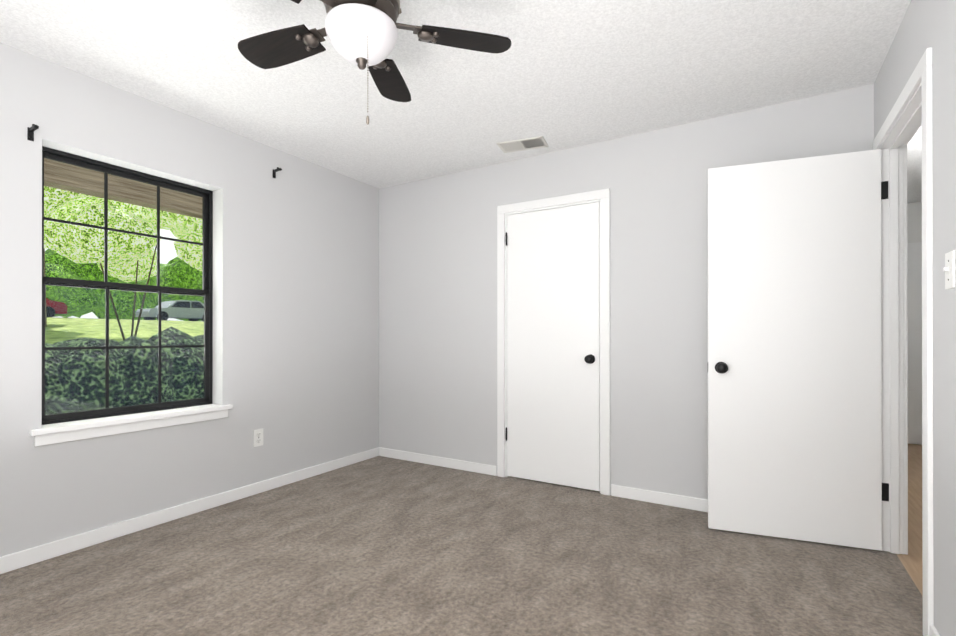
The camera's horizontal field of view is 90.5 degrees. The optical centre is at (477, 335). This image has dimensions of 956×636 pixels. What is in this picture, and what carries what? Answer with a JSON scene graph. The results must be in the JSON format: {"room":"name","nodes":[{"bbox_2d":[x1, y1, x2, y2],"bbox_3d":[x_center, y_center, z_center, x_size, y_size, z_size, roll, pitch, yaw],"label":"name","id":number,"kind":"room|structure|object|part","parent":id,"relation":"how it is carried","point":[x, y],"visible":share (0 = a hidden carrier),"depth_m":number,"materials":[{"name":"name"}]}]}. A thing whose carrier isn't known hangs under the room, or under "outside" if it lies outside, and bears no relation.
{"room":"empty bedroom","nodes":[
{"label":"empty bedroom","id":0,"kind":"room"},
{"bbox_2d":[0,42,378,556],"bbox_3d":[-2.010,0.026,2.640,0.160,2.740,4.224,0,0,31],"label":"wall","id":1,"kind":"structure","parent":0,"point":[296,309],"depth_m":3.08,"materials":[{"name":"grey paint"}]},
{"bbox_2d":[27,124,38,141],"bbox_3d":[-2.106,-0.964,2.245,0.083,0.068,0.022,0,0,31],"label":"curtain bracket","id":2,"kind":"object","parent":1,"relation":"attached to","point":[30,132],"visible":1,"depth_m":2.26,"materials":[{"name":"black metal"}]},
{"bbox_2d":[42,146,212,424],"bbox_3d":[-2.003,-0.237,2.757,0.042,1.435,0.901,0,0,31],"label":"window","id":3,"kind":"structure","parent":1,"relation":"in","point":[206,244],"depth_m":2.74,"materials":[{"name":"black"}]},
{"bbox_2d":[45,286,203,414],"bbox_3d":[-2.025,0.082,2.769,0.001,0.717,0.861,0,0,31],"label":"screen","id":4,"kind":"object","parent":3,"relation":"attached to","point":[119,350],"depth_m":2.71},
{"bbox_2d":[29,404,232,446],"bbox_3d":[-1.921,0.494,2.705,0.150,0.083,0.995,0,0,31],"label":"window sill","id":5,"kind":"structure","parent":1,"relation":"attached to","point":[54,433],"depth_m":2.59,"materials":[{"name":"white"}]},
{"bbox_2d":[0,447,379,573],"bbox_3d":[-1.934,1.057,2.592,0.017,0.078,4.040,0,0,31],"label":"baseboard","id":6,"kind":"structure","parent":1,"relation":"attached to","point":[24,558],"depth_m":2.74,"materials":[{"name":"white wood"}]},
{"bbox_2d":[253,429,262,446],"bbox_3d":[-1.523,0.712,3.288,0.010,0.116,0.072,0,0,31],"label":"electrical outlet","id":7,"kind":"object","parent":1,"relation":"attached to","point":[257,437],"visible":1,"depth_m":3.28,"materials":[{"name":"white plastic"}]},
{"bbox_2d":[273,167,281,177],"bbox_3d":[-1.429,-1.162,3.378,0.083,0.068,0.022,0,0,31],"label":"curtain bracket","id":8,"kind":"object","parent":1,"relation":"attached to","point":[275,171],"visible":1,"depth_m":3.39,"materials":[{"name":"black metal"}]},
{"bbox_2d":[0,0,921,202],"bbox_3d":[0.827,-1.404,2.759,4.914,0.120,7.332,0,0,31],"label":"ceiling","id":9,"kind":"structure","parent":0,"point":[557,75],"depth_m":2.39,"materials":[{"name":"white paint"}]},
{"bbox_2d":[238,0,510,124],"bbox_3d":[-0.457,-1.040,1.730,1.082,0.612,1.083,0,0,31],"label":"fan","id":10,"kind":"object","parent":9,"relation":"hanging from","point":[362,34],"visible":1,"depth_m":1.78,"materials":[{"name":"black wood"}]},
{"bbox_3d":[-0.788,-1.141,1.880,0.361,0.037,0.181,0,0,31],"label":"blade","id":11,"kind":"part","parent":10,"relation":"part of","materials":[{"name":"brown wood"}]},
{"bbox_3d":[-0.612,-1.139,1.802,0.181,0.043,0.083,0,0,31],"label":"arm","id":12,"kind":"part","parent":10,"relation":"part of"},
{"bbox_3d":[-0.561,-1.140,1.594,0.078,0.043,0.182,0,0,31],"label":"arm","id":13,"kind":"part","parent":10,"relation":"part of"},
{"bbox_3d":[-0.426,-1.068,1.737,0.260,0.128,0.260,0,0,31],"label":"lamp shade","id":14,"kind":"part","parent":10,"relation":"part of","materials":[{"name":"white glass"}]},
{"bbox_3d":[-0.385,-0.934,1.654,0.011,0.400,0.011,0,0,31],"label":"cord","id":15,"kind":"part","parent":10,"relation":"part of","materials":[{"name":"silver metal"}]},
{"bbox_3d":[-0.326,-1.140,1.563,0.179,0.043,0.122,0,0,31],"label":"arm","id":16,"kind":"part","parent":10,"relation":"part of"},
{"bbox_3d":[-0.417,-1.139,1.938,0.127,0.043,0.176,0,0,31],"label":"arm","id":17,"kind":"part","parent":10,"relation":"part of"},
{"bbox_3d":[-0.400,-1.141,2.120,0.263,0.037,0.356,0,0,31],"label":"blade","id":18,"kind":"part","parent":10,"relation":"part of","materials":[{"name":"brown wood"}]},
{"bbox_3d":[-0.230,-1.139,1.785,0.156,0.043,0.160,0,0,31],"label":"arm","id":19,"kind":"part","parent":10,"relation":"part of"},
{"bbox_3d":[-0.057,-1.141,1.829,0.322,0.037,0.321,0,0,31],"label":"blade","id":20,"kind":"part","parent":10,"relation":"part of","materials":[{"name":"brown wood"}]},
{"bbox_2d":[496,136,548,152],"bbox_3d":[0.315,-1.338,3.333,0.330,0.009,0.180,0,0,21],"label":"ceiling vent","id":21,"kind":"object","parent":9,"relation":"in","point":[523,144],"visible":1,"depth_m":3.33,"materials":[{"name":"white metal"}]},
{"bbox_2d":[0,456,922,635],"bbox_3d":[-0.405,1.123,1.678,3.580,0.060,4.040,0,0,31],"label":"floor carpet","id":22,"kind":"object","parent":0,"point":[380,546],"visible":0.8,"depth_m":2.17,"materials":[{"name":"beige carpet"}]},
{"bbox_2d":[508,476,599,492],"bbox_3d":[0.710,1.128,3.769,1.360,0.060,0.692,0,0,31],"label":"floor","id":23,"kind":"structure","parent":0,"point":[554,484],"depth_m":3.48,"materials":[{"name":"carpet"}]},
{"bbox_2d":[379,84,873,498],"bbox_3d":[0.668,-0.122,3.447,3.612,2.440,0.092,0,0,31],"label":"wall","id":24,"kind":"structure","parent":0,"point":[438,316],"depth_m":3.22,"materials":[{"name":"grey paint"}]},
{"bbox_2d":[380,447,496,475],"bbox_3d":[-0.370,1.060,4.002,1.199,0.078,0.013,0,0,31],"label":"baseboard","id":25,"kind":"structure","parent":24,"relation":"attached to","point":[488,469],"depth_m":3.96,"materials":[{"name":"white wood"}]},
{"bbox_2d":[506,202,599,490],"bbox_3d":[0.522,0.080,3.465,0.726,2.012,0.101,0,0,31],"label":"closet door","id":26,"kind":"structure","parent":24,"relation":"in","point":[553,372],"depth_m":3.46,"materials":[{"name":"white wood"}]},
{"bbox_3d":[0.773,0.167,3.294,0.066,0.066,0.066,0,0,31],"label":"knob","id":27,"kind":"part","parent":26,"relation":"part of","materials":[{"name":"black metal"}]},
{"bbox_2d":[497,188,609,495],"bbox_3d":[0.552,0.046,3.507,0.874,2.103,0.108,0,0,31],"label":"trim","id":28,"kind":"structure","parent":24,"relation":"attached to","point":[602,197],"depth_m":3.37,"materials":[{"name":"white"}]},
{"bbox_2d":[611,484,707,511],"bbox_3d":[1.512,1.057,2.878,1.399,0.078,0.013,0,0,31],"label":"baseboard","id":29,"kind":"structure","parent":24,"relation":"attached to","point":[699,504],"depth_m":3.07,"materials":[{"name":"white"}]},
{"bbox_2d":[897,444,922,595],"bbox_3d":[2.417,1.125,1.857,1.082,0.058,7.240,0,0,31],"label":"floor","id":30,"kind":"structure","parent":0,"point":[912,562],"depth_m":2.82,"materials":[{"name":"brown wood"}]},
{"bbox_2d":[907,202,921,444],"bbox_3d":[4.274,-0.119,4.914,1.020,2.440,0.092,0,0,31],"label":"wall","id":31,"kind":"structure","parent":0,"point":[914,222],"depth_m":4.78,"materials":[{"name":"white paint"}]},
{"bbox_2d":[907,242,921,443],"bbox_3d":[4.192,0.081,4.849,0.760,2.020,0.098,0,0,31],"label":"end door","id":32,"kind":"structure","parent":31,"relation":"in","point":[914,290],"depth_m":4.76,"materials":[{"name":"white wood"}]},
{"bbox_2d":[874,0,955,635],"bbox_3d":[1.097,-0.129,0.731,0.092,2.440,4.132,0,0,31],"label":"wall","id":33,"kind":"structure","parent":0,"point":[924,25],"depth_m":1.59,"materials":[{"name":"grey paint"}]},
{"bbox_2d":[708,149,881,550],"bbox_3d":[1.667,0.073,2.536,0.786,2.020,0.167,0,0,21],"label":"door","id":34,"kind":"structure","parent":33,"relation":"in","point":[794,364],"depth_m":2.51,"materials":[{"name":"white"}]},
{"bbox_3d":[1.342,0.181,2.605,0.066,0.066,0.066,0,0,21],"label":"knob","id":35,"kind":"part","parent":34,"relation":"part of","materials":[{"name":"black metal"}]},
{"bbox_2d":[873,47,933,635],"bbox_3d":[1.881,0.039,2.045,0.124,2.110,0.940,0,0,31],"label":"door frame","id":36,"kind":"structure","parent":33,"relation":"attached to","point":[907,123],"depth_m":2.37,"materials":[{"name":"white wood"}]},
{"bbox_2d":[929,624,939,635],"bbox_3d":[0.823,1.052,0.377,0.017,0.078,3.003,0,0,31],"label":"baseboard","id":37,"kind":"structure","parent":33,"relation":"attached to","point":[932,630],"depth_m":1.64,"materials":[{"name":"white"}]},
{"bbox_2d":[943,250,954,288],"bbox_3d":[1.498,-0.207,1.512,0.018,0.116,0.072,0,0,31],"label":"light switch","id":38,"kind":"object","parent":33,"relation":"attached to","point":[949,268],"visible":1,"depth_m":1.50,"materials":[{"name":"white plastic"}]},
{"label":"outside","id":39,"kind":"structure","parent":0,"visible":0},
{"bbox_2d":[45,317,203,343],"bbox_3d":[-6.586,0.294,22.283,27.840,2.392,75.000,0,0,31],"label":"ground","id":40,"kind":"structure","parent":39,"point":[124,326],"depth_m":20.89,"materials":[{"name":"green plant"}]},
{"bbox_2d":[44,186,201,339],"bbox_3d":[-13.449,-5.809,16.823,21.428,12.925,24.062,0,0,31],"label":"trees","id":41,"kind":"object","parent":40,"relation":"on","point":[116,264],"depth_m":12.10,"materials":[{"name":"green plant"}]},
{"bbox_2d":[45,326,203,414],"bbox_3d":[-3.811,0.729,5.234,1.278,1.664,11.650,0,0,31],"label":"hedge","id":42,"kind":"object","parent":40,"relation":"on","point":[72,402],"depth_m":4.77,"materials":[{"name":"green plant"}]},
{"bbox_3d":[-40.003,-0.767,42.239,34.000,0.420,75.000,0,0,31],"label":"ground","id":43,"kind":"structure","parent":0,"visible":0},
{"bbox_2d":[45,249,203,320],"bbox_3d":[-29.808,-4.469,44.620,15.971,8.673,59.685,0,0,31],"label":"trees","id":44,"kind":"object","parent":43,"relation":"on","point":[191,282],"depth_m":39.41,"materials":[{"name":"green plant"}]},
{"bbox_3d":[-2.645,1.323,3.621,1.940,0.210,11.000,0,0,31],"label":"ground","id":45,"kind":"structure","parent":0,"visible":0},
{"bbox_2d":[44,158,201,218],"bbox_3d":[-2.581,-0.202,3.878,2.090,2.840,11.500,0,0,31],"label":"porch roof","id":46,"kind":"structure","parent":45,"relation":"on","point":[90,189],"depth_m":4.33,"materials":[{"name":"brown wood"}]},
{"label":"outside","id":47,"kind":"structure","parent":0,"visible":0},
{"bbox_3d":[-21.972,-0.736,31.473,8.000,0.310,75.000,0,0,31],"label":"lawn","id":48,"kind":"structure","parent":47,"visible":0},
{"bbox_2d":[46,298,66,316],"bbox_3d":[-24.754,-1.631,24.866,1.840,1.450,4.500,0,0,31],"label":"car","id":49,"kind":"object","parent":48,"relation":"on","point":[58,310],"depth_m":25.87,"materials":[{"name":"red metal"}]},
{"bbox_2d":[135,300,203,320],"bbox_3d":[-20.345,-1.614,32.250,1.840,1.450,4.500,0,0,31],"label":"car","id":50,"kind":"object","parent":48,"relation":"on","point":[192,310],"depth_m":31.43,"materials":[{"name":"white metal"}]}
]}

